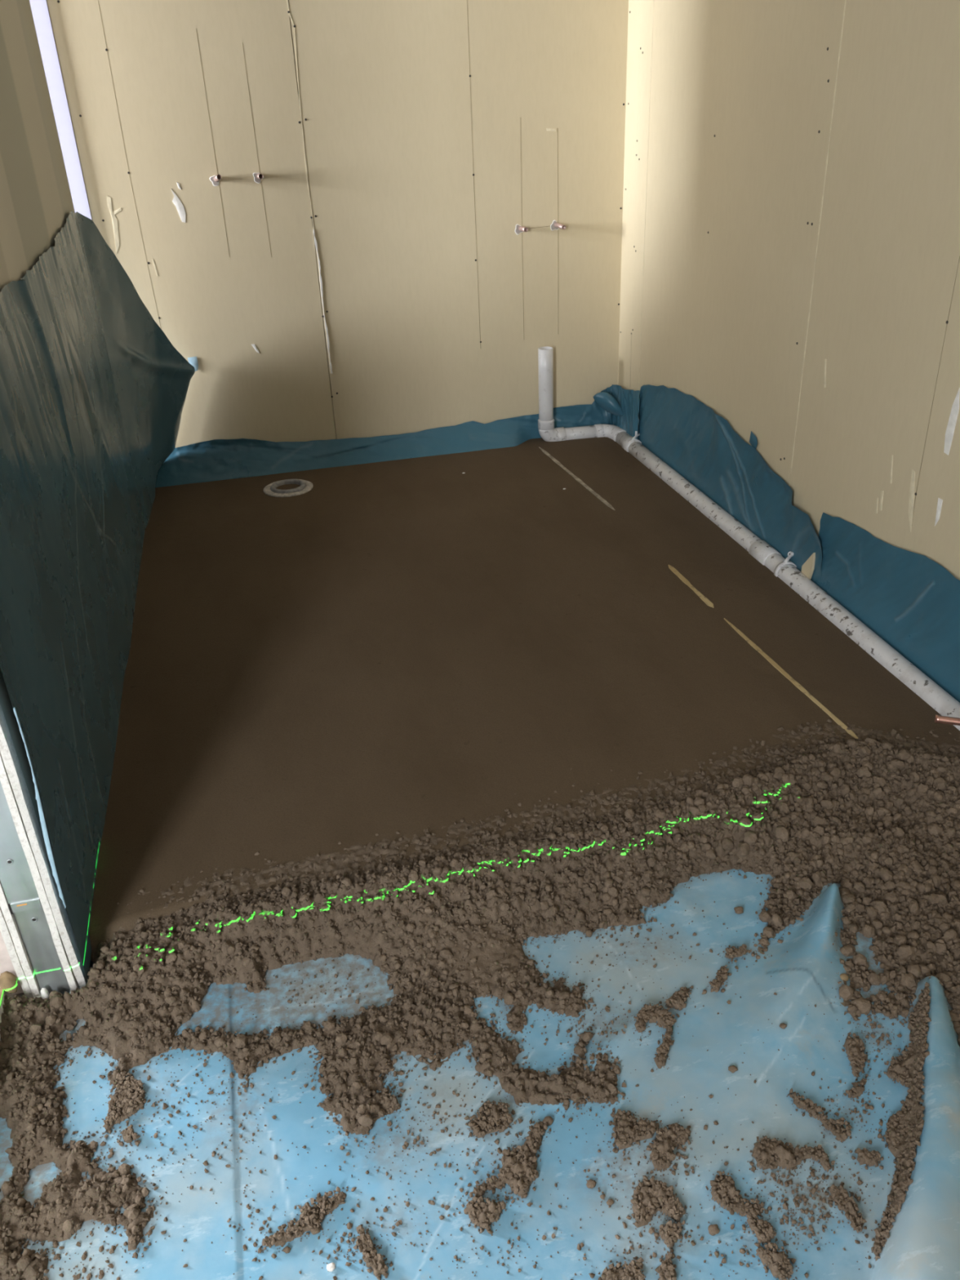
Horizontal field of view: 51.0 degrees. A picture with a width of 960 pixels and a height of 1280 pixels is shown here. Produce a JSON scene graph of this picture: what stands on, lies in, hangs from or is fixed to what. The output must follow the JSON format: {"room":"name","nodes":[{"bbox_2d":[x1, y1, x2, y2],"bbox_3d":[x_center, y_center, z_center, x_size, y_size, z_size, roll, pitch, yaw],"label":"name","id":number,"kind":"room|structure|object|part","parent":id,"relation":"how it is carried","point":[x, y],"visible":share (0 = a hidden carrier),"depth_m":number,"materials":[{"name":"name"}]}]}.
{"room":"building under construction","nodes":[
{"label":"building under construction","id":0,"kind":"room"},
{"bbox_2d":[0,0,89,999],"bbox_3d":[-1.101,-0.999,2.049,0.203,2.665,2.155,-9,29,-11],"label":"wall","id":1,"kind":"structure","parent":0,"point":[40,956],"depth_m":1.80,"materials":[{"name":"beige paint"}]},
{"bbox_2d":[5,859,13,865],"bbox_3d":[-0.766,0.362,1.639,0.011,0.011,0.001,-9,29,-11],"label":"screw","id":2,"kind":"object","parent":1,"relation":"in","point":[8,862],"depth_m":1.64,"materials":[{"name":"metal"}]},
{"bbox_2d":[0,210,195,978],"bbox_3d":[-0.911,-0.494,2.674,0.246,1.094,2.630,-9,29,-11],"label":"plastic sheet","id":3,"kind":"object","parent":1,"relation":"attached to","point":[93,391],"visible":0.98,"depth_m":2.23,"materials":[{"name":"teal plastic"}]},
{"bbox_2d":[46,0,628,448],"bbox_3d":[-1.862,-1.645,3.422,5.149,2.800,0.113,-9,29,-11],"label":"wall","id":4,"kind":"structure","parent":0,"point":[380,276],"depth_m":3.75,"materials":[{"name":"paint"}]},
{"bbox_2d":[29,0,92,220],"bbox_3d":[-1.441,-1.723,3.426,0.111,2.600,0.012,-9,29,-11],"label":"trim","id":5,"kind":"structure","parent":4,"relation":"attached to","point":[39,8],"depth_m":3.38,"materials":[{"name":"white plastic"}]},
{"bbox_2d":[187,356,198,371],"bbox_3d":[-1.103,-1.061,3.874,0.036,0.056,0.007,-9,29,-11],"label":"scrap","id":6,"kind":"object","parent":4,"relation":"attached to","point":[193,361],"visible":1,"depth_m":3.87,"materials":[{"name":"blue plastic"}]},
{"bbox_2d":[213,174,221,182],"bbox_3d":[-0.937,-1.647,3.587,0.018,0.029,0.082,-14,31,-20],"label":"pipe stub","id":7,"kind":"object","parent":4,"relation":"attached to","point":[215,179],"visible":1,"depth_m":3.58,"materials":[{"name":"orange metal"}]},
{"bbox_2d":[256,173,263,178],"bbox_3d":[-0.793,-1.667,3.617,0.018,0.021,0.081,-11,30,-15],"label":"pipe stub","id":8,"kind":"object","parent":4,"relation":"attached to","point":[257,175],"visible":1,"depth_m":3.60,"materials":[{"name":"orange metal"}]},
{"bbox_2d":[518,226,528,231],"bbox_3d":[0.165,-1.600,3.916,0.018,0.019,0.080,-11,30,-16],"label":"pipe stub","id":9,"kind":"object","parent":4,"relation":"attached to","point":[520,228],"visible":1,"depth_m":3.90,"materials":[{"name":"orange metal"}]},
{"bbox_2d":[554,222,565,230],"bbox_3d":[0.309,-1.623,3.942,0.018,0.023,0.081,-15,31,-21],"label":"pipe stub","id":10,"kind":"object","parent":4,"relation":"attached to","point":[557,224],"visible":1,"depth_m":3.93,"materials":[{"name":"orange metal"}]},
{"bbox_2d":[13,436,959,997],"bbox_3d":[-1.308,0.771,1.688,5.269,0.201,5.390,-9,29,-11],"label":"floor","id":11,"kind":"structure","parent":0,"point":[406,646],"depth_m":2.66,"materials":[{"name":"soil"}]},
{"bbox_2d":[262,479,313,497],"bbox_3d":[-0.743,-0.569,3.913,0.192,0.074,0.192,-9,29,-11],"label":"floor drain","id":12,"kind":"object","parent":11,"relation":"on","point":[305,486],"visible":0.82,"depth_m":3.87,"materials":[{"name":"plastic"}]},
{"bbox_2d":[155,404,591,487],"bbox_3d":[-0.378,-0.816,4.154,1.915,0.154,0.090,-9,29,-11],"label":"plastic sheet","id":13,"kind":"object","parent":11,"relation":"on","point":[215,460],"visible":0.94,"depth_m":4.12,"materials":[{"name":"blue plastic"}]},
{"bbox_2d":[0,868,959,1279],"bbox_3d":[0.191,0.655,1.621,2.269,0.130,1.360,-9,29,-11],"label":"plastic sheet","id":14,"kind":"object","parent":11,"relation":"on","point":[923,1242],"visible":0.61,"depth_m":1.55,"materials":[{"name":"blue plastic"}]},
{"bbox_2d":[104,1080,144,1132],"bbox_3d":[-0.567,0.736,1.609,0.062,0.017,0.098,-9,29,-11],"label":"clump","id":15,"kind":"object","parent":14,"relation":"on","point":[125,1098],"visible":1,"depth_m":1.60,"materials":[{"name":"brown soil"}]},
{"bbox_2d":[122,1135,133,1142],"bbox_3d":[-0.542,0.766,1.554,0.020,0.015,0.022,-9,29,-11],"label":"clump","id":16,"kind":"object","parent":14,"relation":"on","point":[123,1136],"visible":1,"depth_m":1.55,"materials":[{"name":"brown soil"}]},
{"bbox_2d":[283,1246,290,1253],"bbox_3d":[-0.268,0.846,1.397,0.010,0.008,0.009,13,32,26],"label":"lump","id":17,"kind":"object","parent":14,"relation":"on","point":[286,1250],"visible":1,"depth_m":1.39,"materials":[{"name":"brown soil"}]},
{"bbox_2d":[267,1191,346,1248],"bbox_3d":[-0.244,0.828,1.429,0.133,0.015,0.039,-22,35,-32],"label":"clump","id":18,"kind":"object","parent":14,"relation":"on","point":[282,1242],"visible":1,"depth_m":1.43,"materials":[{"name":"brown soil"}]},
{"bbox_2d":[309,1225,319,1235],"bbox_3d":[-0.233,0.832,1.420,0.014,0.010,0.012,-9,29,-11],"label":"lump","id":19,"kind":"object","parent":14,"relation":"on","point":[316,1230],"visible":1,"depth_m":1.42,"materials":[{"name":"brown soil"}]},
{"bbox_2d":[326,1262,335,1271],"bbox_3d":[-0.203,0.856,1.374,0.012,0.009,0.011,-9,29,-11],"label":"pebble","id":20,"kind":"object","parent":14,"relation":"on","point":[331,1267],"visible":1,"depth_m":1.37,"materials":[{"name":"white stone"}]},
{"bbox_2d":[358,1234,388,1276],"bbox_3d":[-0.150,0.848,1.384,0.027,0.014,0.074,-23,35,-32],"label":"clump","id":21,"kind":"object","parent":14,"relation":"on","point":[377,1272],"visible":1,"depth_m":1.37,"materials":[{"name":"brown soil"}]},
{"bbox_2d":[0,870,951,1279],"bbox_3d":[0.086,0.695,1.549,1.756,0.106,0.853,-9,29,-11],"label":"crumbs","id":22,"kind":"object","parent":14,"relation":"on","point":[651,1230],"visible":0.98,"depth_m":1.51,"materials":[{"name":"brown soil"}]},
{"bbox_2d":[0,719,959,1279],"bbox_3d":[0.175,0.516,1.869,2.193,0.116,1.017,-9,29,-11],"label":"mortar","id":23,"kind":"object","parent":14,"relation":"on","point":[448,928],"visible":0.98,"depth_m":1.87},
{"bbox_2d":[248,944,259,951],"bbox_3d":[-0.413,0.564,1.838,0.019,0.014,0.015,-9,29,-11],"label":"lump","id":24,"kind":"object","parent":23,"relation":"on","point":[255,947],"visible":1,"depth_m":1.83,"materials":[{"name":"brown soil"}]},
{"bbox_2d":[600,892,611,901],"bbox_3d":[0.244,0.496,1.943,0.022,0.016,0.018,-9,29,-11],"label":"lump","id":25,"kind":"object","parent":23,"relation":"on","point":[606,896],"visible":1,"depth_m":1.94,"materials":[{"name":"brown soil"}]},
{"bbox_2d":[906,931,919,940],"bbox_3d":[0.790,0.541,1.836,0.024,0.017,0.019,-9,29,-11],"label":"lump","id":26,"kind":"object","parent":23,"relation":"on","point":[913,935],"visible":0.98,"depth_m":1.83,"materials":[{"name":"brown soil"}]},
{"bbox_2d":[467,1200,502,1227],"bbox_3d":[0.007,0.809,1.427,0.053,0.027,0.042,-9,29,-11],"label":"clump","id":27,"kind":"object","parent":14,"relation":"on","point":[482,1215],"visible":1,"depth_m":1.42,"materials":[{"name":"brown soil"}]},
{"bbox_2d":[467,1103,510,1137],"bbox_3d":[0.015,0.738,1.558,0.067,0.023,0.053,-9,29,-11],"label":"clump","id":28,"kind":"object","parent":14,"relation":"on","point":[496,1114],"visible":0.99,"depth_m":1.55,"materials":[{"name":"brown soil"}]},
{"bbox_2d":[474,1121,544,1197],"bbox_3d":[0.059,0.778,1.486,0.066,0.025,0.161,20,36,35],"label":"clump","id":29,"kind":"object","parent":14,"relation":"on","point":[517,1167],"visible":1,"depth_m":1.48,"materials":[{"name":"brown soil"}]},
{"bbox_2d":[102,944,931,1279],"bbox_3d":[0.118,0.729,1.515,1.369,0.061,0.579,-9,29,-11],"label":"clump","id":30,"kind":"object","parent":14,"relation":"on","point":[131,1083],"visible":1,"depth_m":1.48,"materials":[{"name":"brown soil"}]},
{"bbox_2d":[542,1115,553,1125],"bbox_3d":[0.105,0.742,1.553,0.016,0.012,0.014,7,30,17],"label":"lump","id":31,"kind":"object","parent":14,"relation":"on","point":[548,1120],"visible":1,"depth_m":1.55,"materials":[{"name":"brown soil"}]},
{"bbox_2d":[586,1178,596,1188],"bbox_3d":[0.162,0.792,1.464,0.014,0.011,0.013,10,31,21],"label":"lump","id":32,"kind":"object","parent":14,"relation":"on","point":[590,1184],"visible":1,"depth_m":1.46,"materials":[{"name":"brown soil"}]},
{"bbox_2d":[606,1198,613,1205],"bbox_3d":[0.186,0.804,1.440,0.011,0.008,0.009,-9,29,-11],"label":"lump","id":33,"kind":"object","parent":14,"relation":"on","point":[610,1202],"visible":1,"depth_m":1.44,"materials":[{"name":"brown soil"}]},
{"bbox_2d":[605,1264,639,1279],"bbox_3d":[0.189,0.850,1.347,0.056,0.023,0.031,-9,29,-11],"label":"clump","id":34,"kind":"object","parent":14,"relation":"on","point":[610,1272],"visible":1,"depth_m":1.34,"materials":[{"name":"brown soil"}]},
{"bbox_2d":[613,1114,659,1150],"bbox_3d":[0.237,0.740,1.533,0.078,0.024,0.056,-9,29,-11],"label":"clump","id":35,"kind":"object","parent":14,"relation":"on","point":[622,1121],"visible":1,"depth_m":1.52,"materials":[{"name":"brown soil"}]},
{"bbox_2d":[634,1005,673,1068],"bbox_3d":[0.299,0.657,1.677,0.067,0.027,0.115,-9,29,-11],"label":"clump","id":36,"kind":"object","parent":14,"relation":"on","point":[658,1020],"visible":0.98,"depth_m":1.69,"materials":[{"name":"brown soil"}]},
{"bbox_2d":[631,1179,685,1227],"bbox_3d":[0.250,0.797,1.432,0.076,0.027,0.070,-9,29,-11],"label":"clump","id":37,"kind":"object","parent":14,"relation":"on","point":[643,1189],"visible":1,"depth_m":1.43,"materials":[{"name":"brown soil"}]},
{"bbox_2d":[657,1253,676,1279],"bbox_3d":[0.254,0.845,1.351,0.026,0.019,0.043,9,31,20],"label":"clump","id":38,"kind":"object","parent":14,"relation":"on","point":[668,1273],"visible":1,"depth_m":1.34,"materials":[{"name":"brown soil"}]},
{"bbox_2d":[649,1125,690,1171],"bbox_3d":[0.278,0.753,1.503,0.044,0.025,0.083,20,36,35],"label":"clump","id":39,"kind":"object","parent":14,"relation":"on","point":[665,1145],"visible":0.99,"depth_m":1.49,"materials":[{"name":"brown soil"}]},
{"bbox_2d":[658,1226,682,1248],"bbox_3d":[0.262,0.822,1.395,0.030,0.016,0.038,15,33,28],"label":"clump","id":40,"kind":"object","parent":14,"relation":"on","point":[662,1236],"visible":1,"depth_m":1.39,"materials":[{"name":"brown soil"}]},
{"bbox_2d":[665,987,689,1010],"bbox_3d":[0.349,0.621,1.749,0.033,0.023,0.061,17,34,31],"label":"clump","id":41,"kind":"object","parent":14,"relation":"on","point":[679,1006],"visible":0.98,"depth_m":1.74,"materials":[{"name":"brown soil"}]},
{"bbox_2d":[707,1224,719,1235],"bbox_3d":[0.324,0.817,1.394,0.016,0.012,0.014,-9,29,-11],"label":"lump","id":42,"kind":"object","parent":14,"relation":"on","point":[713,1229],"visible":1,"depth_m":1.39,"materials":[{"name":"brown soil"}]},
{"bbox_2d":[710,966,727,992],"bbox_3d":[0.425,0.601,1.781,0.022,0.018,0.065,15,33,28],"label":"clump","id":43,"kind":"object","parent":14,"relation":"on","point":[712,989],"visible":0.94,"depth_m":1.76,"materials":[{"name":"brown soil"}]},
{"bbox_2d":[728,1065,737,1072],"bbox_3d":[0.404,0.685,1.607,0.015,0.011,0.012,-9,29,-11],"label":"lump","id":44,"kind":"object","parent":14,"relation":"on","point":[732,1068],"visible":1,"depth_m":1.60,"materials":[{"name":"brown soil"}]},
{"bbox_2d":[724,949,744,959],"bbox_3d":[0.467,0.573,1.837,0.048,0.010,0.022,-9,29,-11],"label":"clump","id":45,"kind":"object","parent":14,"relation":"on","point":[726,955],"visible":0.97,"depth_m":1.83,"materials":[{"name":"brown soil"}]},
{"bbox_2d":[733,906,743,914],"bbox_3d":[0.496,0.518,1.929,0.018,0.015,0.017,-9,29,-11],"label":"lump","id":46,"kind":"object","parent":14,"relation":"on","point":[739,909],"visible":1,"depth_m":1.93,"materials":[{"name":"brown soil"}]},
{"bbox_2d":[711,1173,771,1244],"bbox_3d":[0.371,0.797,1.418,0.046,0.023,0.110,-24,36,-34],"label":"clump","id":47,"kind":"object","parent":14,"relation":"on","point":[736,1209],"visible":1,"depth_m":1.42,"materials":[{"name":"brown soil"}]},
{"bbox_2d":[755,1248,789,1279],"bbox_3d":[0.397,0.834,1.350,0.039,0.023,0.050,-9,29,-11],"label":"clump","id":48,"kind":"object","parent":14,"relation":"on","point":[775,1256],"visible":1,"depth_m":1.35,"materials":[{"name":"brown soil"}]},
{"bbox_2d":[779,1022,786,1029],"bbox_3d":[0.501,0.637,1.661,0.013,0.009,0.010,-9,29,-11],"label":"lump","id":49,"kind":"object","parent":14,"relation":"on","point":[783,1025],"visible":1,"depth_m":1.66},
{"bbox_2d":[751,1137,833,1172],"bbox_3d":[0.459,0.754,1.483,0.116,0.033,0.052,-1,29,3],"label":"clump","id":50,"kind":"object","parent":14,"relation":"on","point":[783,1153],"visible":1,"depth_m":1.47,"materials":[{"name":"brown soil"}]},
{"bbox_2d":[789,1093,848,1142],"bbox_3d":[0.520,0.729,1.544,0.031,0.016,0.101,-24,35,-33],"label":"clump","id":51,"kind":"object","parent":14,"relation":"on","point":[810,1110],"visible":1,"depth_m":1.54,"materials":[{"name":"brown soil"}]},
{"bbox_2d":[840,973,848,981],"bbox_3d":[0.639,0.595,1.772,0.021,0.015,0.017,-9,29,-11],"label":"pebble","id":52,"kind":"object","parent":14,"relation":"on","point":[843,976],"visible":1,"depth_m":1.77,"materials":[{"name":"beige stone"}]},
{"bbox_2d":[826,1186,863,1232],"bbox_3d":[0.516,0.795,1.414,0.028,0.021,0.070,-9,29,-11],"label":"clump","id":53,"kind":"object","parent":14,"relation":"on","point":[851,1207],"visible":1,"depth_m":1.41,"materials":[{"name":"brown soil"}]},
{"bbox_2d":[844,1035,867,1077],"bbox_3d":[0.613,0.671,1.635,0.034,0.026,0.081,-1,29,4],"label":"clump","id":54,"kind":"object","parent":14,"relation":"on","point":[854,1048],"visible":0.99,"depth_m":1.64,"materials":[{"name":"brown soil"}]},
{"bbox_2d":[848,1081,866,1098],"bbox_3d":[0.596,0.709,1.583,0.046,0.011,0.020,-16,32,-23],"label":"clump","id":55,"kind":"object","parent":14,"relation":"on","point":[861,1091],"visible":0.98,"depth_m":1.57,"materials":[{"name":"brown soil"}]},
{"bbox_2d":[854,1149,878,1167],"bbox_3d":[0.570,0.760,1.480,0.033,0.021,0.028,2,29,8],"label":"clump","id":56,"kind":"object","parent":14,"relation":"on","point":[871,1163],"visible":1,"depth_m":1.47,"materials":[{"name":"brown soil"}]},
{"bbox_2d":[872,990,930,1261],"bbox_3d":[0.644,0.705,1.530,0.058,0.064,0.496,11,32,23],"label":"clump","id":57,"kind":"object","parent":14,"relation":"on","point":[898,1068],"visible":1,"depth_m":1.51,"materials":[{"name":"brown soil"}]},
{"bbox_2d":[538,446,615,510],"bbox_3d":[0.364,-0.632,3.901,0.017,0.010,0.775,-10,30,-14],"label":"screed lath","id":58,"kind":"object","parent":11,"relation":"on","point":[545,452],"visible":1,"depth_m":3.85,"materials":[{"name":"brown wood"}]},
{"bbox_2d":[591,384,640,439],"bbox_3d":[0.560,-0.950,4.214,0.120,0.254,0.286,-9,29,-11],"label":"plastic sheet","id":59,"kind":"object","parent":11,"relation":"on","point":[616,406],"visible":0.85,"depth_m":4.23,"materials":[{"name":"blue plastic"}]},
{"bbox_2d":[667,564,713,608],"bbox_3d":[0.631,-0.160,3.025,0.018,0.010,0.310,-9,30,-12],"label":"screed lath","id":60,"kind":"object","parent":11,"relation":"on","point":[704,599],"visible":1,"depth_m":3.01,"materials":[{"name":"brown wood"}]},
{"bbox_2d":[537,346,959,730],"bbox_3d":[0.737,-0.413,3.104,0.370,0.424,2.747,-9,29,-11],"label":"drain pipe","id":61,"kind":"object","parent":11,"relation":"on","point":[926,688],"visible":0.87,"depth_m":3.18,"materials":[{"name":"white plastic"}]},
{"bbox_2d":[537,418,554,430],"bbox_3d":[0.281,-0.918,4.271,0.069,0.040,0.069,-9,29,-11],"label":"socket","id":62,"kind":"object","parent":61,"relation":"attached to","point":[543,424],"depth_m":4.25,"materials":[{"name":"white plastic"}]},
{"bbox_2d":[555,426,566,440],"bbox_3d":[0.342,-0.876,4.310,0.038,0.069,0.070,-9,29,-11],"label":"socket","id":63,"kind":"object","parent":61,"relation":"attached to","point":[561,433],"depth_m":4.28,"materials":[{"name":"white plastic"}]},
{"bbox_2d":[594,423,604,437],"bbox_3d":[0.510,-0.895,4.334,0.033,0.068,0.070,-9,29,-11],"label":"socket","id":64,"kind":"object","parent":61,"relation":"attached to","point":[598,428],"depth_m":4.30,"materials":[{"name":"white plastic"}]},
{"bbox_2d":[622,436,641,452],"bbox_3d":[0.628,-0.800,4.159,0.067,0.067,0.065,-9,29,-11],"label":"socket","id":65,"kind":"object","parent":61,"relation":"attached to","point":[626,445],"depth_m":4.13,"materials":[{"name":"white plastic"}]},
{"bbox_2d":[627,431,641,443],"bbox_3d":[0.633,-0.809,4.148,0.072,0.096,0.035,-9,29,-11],"label":"clip","id":66,"kind":"object","parent":61,"relation":"attached to","point":[636,432],"visible":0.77,"depth_m":4.13,"materials":[{"name":"white plastic"}]},
{"bbox_3d":[0.642,-0.835,4.138,0.012,0.021,0.054,24,38,39],"label":"arm","id":67,"kind":"part","parent":66,"relation":"part of","materials":[{"name":"white plastic"}]},
{"bbox_2d":[748,539,782,565],"bbox_3d":[0.901,-0.266,3.176,0.067,0.068,0.103,-9,29,-11],"label":"socket","id":68,"kind":"object","parent":61,"relation":"attached to","point":[762,551],"depth_m":3.15,"materials":[{"name":"white plastic"}]},
{"bbox_2d":[773,551,796,577],"bbox_3d":[0.929,-0.222,3.069,0.072,0.096,0.039,-9,29,-11],"label":"clip","id":69,"kind":"object","parent":61,"relation":"attached to","point":[790,553],"visible":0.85,"depth_m":3.05,"materials":[{"name":"white plastic"}]},
{"bbox_3d":[0.939,-0.248,3.058,0.012,0.021,0.054,24,38,39],"label":"arm","id":70,"kind":"part","parent":69,"relation":"part of","materials":[{"name":"white plastic"}]},
{"bbox_2d":[724,617,857,738],"bbox_3d":[0.775,0.088,2.562,0.013,0.010,0.642,-10,30,-13],"label":"screed lath","id":71,"kind":"object","parent":11,"relation":"on","point":[748,641],"visible":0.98,"depth_m":2.52,"materials":[{"name":"brown wood"}]},
{"bbox_2d":[801,552,815,579],"bbox_3d":[0.969,-0.217,2.971,0.008,0.110,0.054,-9,29,-11],"label":"board offcut","id":72,"kind":"object","parent":11,"relation":"on","point":[807,568],"visible":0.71,"depth_m":2.96,"materials":[{"name":"wood"}]},
{"bbox_2d":[617,0,959,580],"bbox_3d":[1.224,-0.776,1.602,0.112,2.800,5.282,-9,29,-11],"label":"wall","id":73,"kind":"structure","parent":0,"point":[790,251],"depth_m":2.75,"materials":[{"name":"paint"}]},
{"bbox_2d":[637,384,822,585],"bbox_3d":[0.811,-0.612,3.490,0.029,0.362,1.445,-9,29,-11],"label":"plastic sheet","id":74,"kind":"object","parent":73,"relation":"attached to","point":[681,430],"visible":0.89,"depth_m":3.42,"materials":[{"name":"blue plastic"}]},
{"bbox_2d":[749,431,757,448],"bbox_3d":[0.869,-0.636,3.209,0.014,0.060,0.070,-9,29,-11],"label":"scrap","id":75,"kind":"object","parent":74,"relation":"attached to","point":[753,439],"visible":1,"depth_m":3.20,"materials":[{"name":"teal plastic"}]},
{"bbox_2d":[812,512,959,702],"bbox_3d":[1.107,-0.028,2.450,0.014,0.322,1.098,-9,29,-11],"label":"plastic sheet","id":76,"kind":"object","parent":73,"relation":"attached to","point":[907,598],"visible":0.92,"depth_m":2.58,"materials":[{"name":"blue plastic"}]},
{"bbox_2d":[934,715,959,725],"bbox_3d":[1.122,0.189,2.228,0.210,0.019,0.018,7,30,17],"label":"copper pipe","id":77,"kind":"object","parent":73,"relation":"attached to","point":[940,719],"visible":1,"depth_m":2.25,"materials":[{"name":"orange metal"}]}
]}

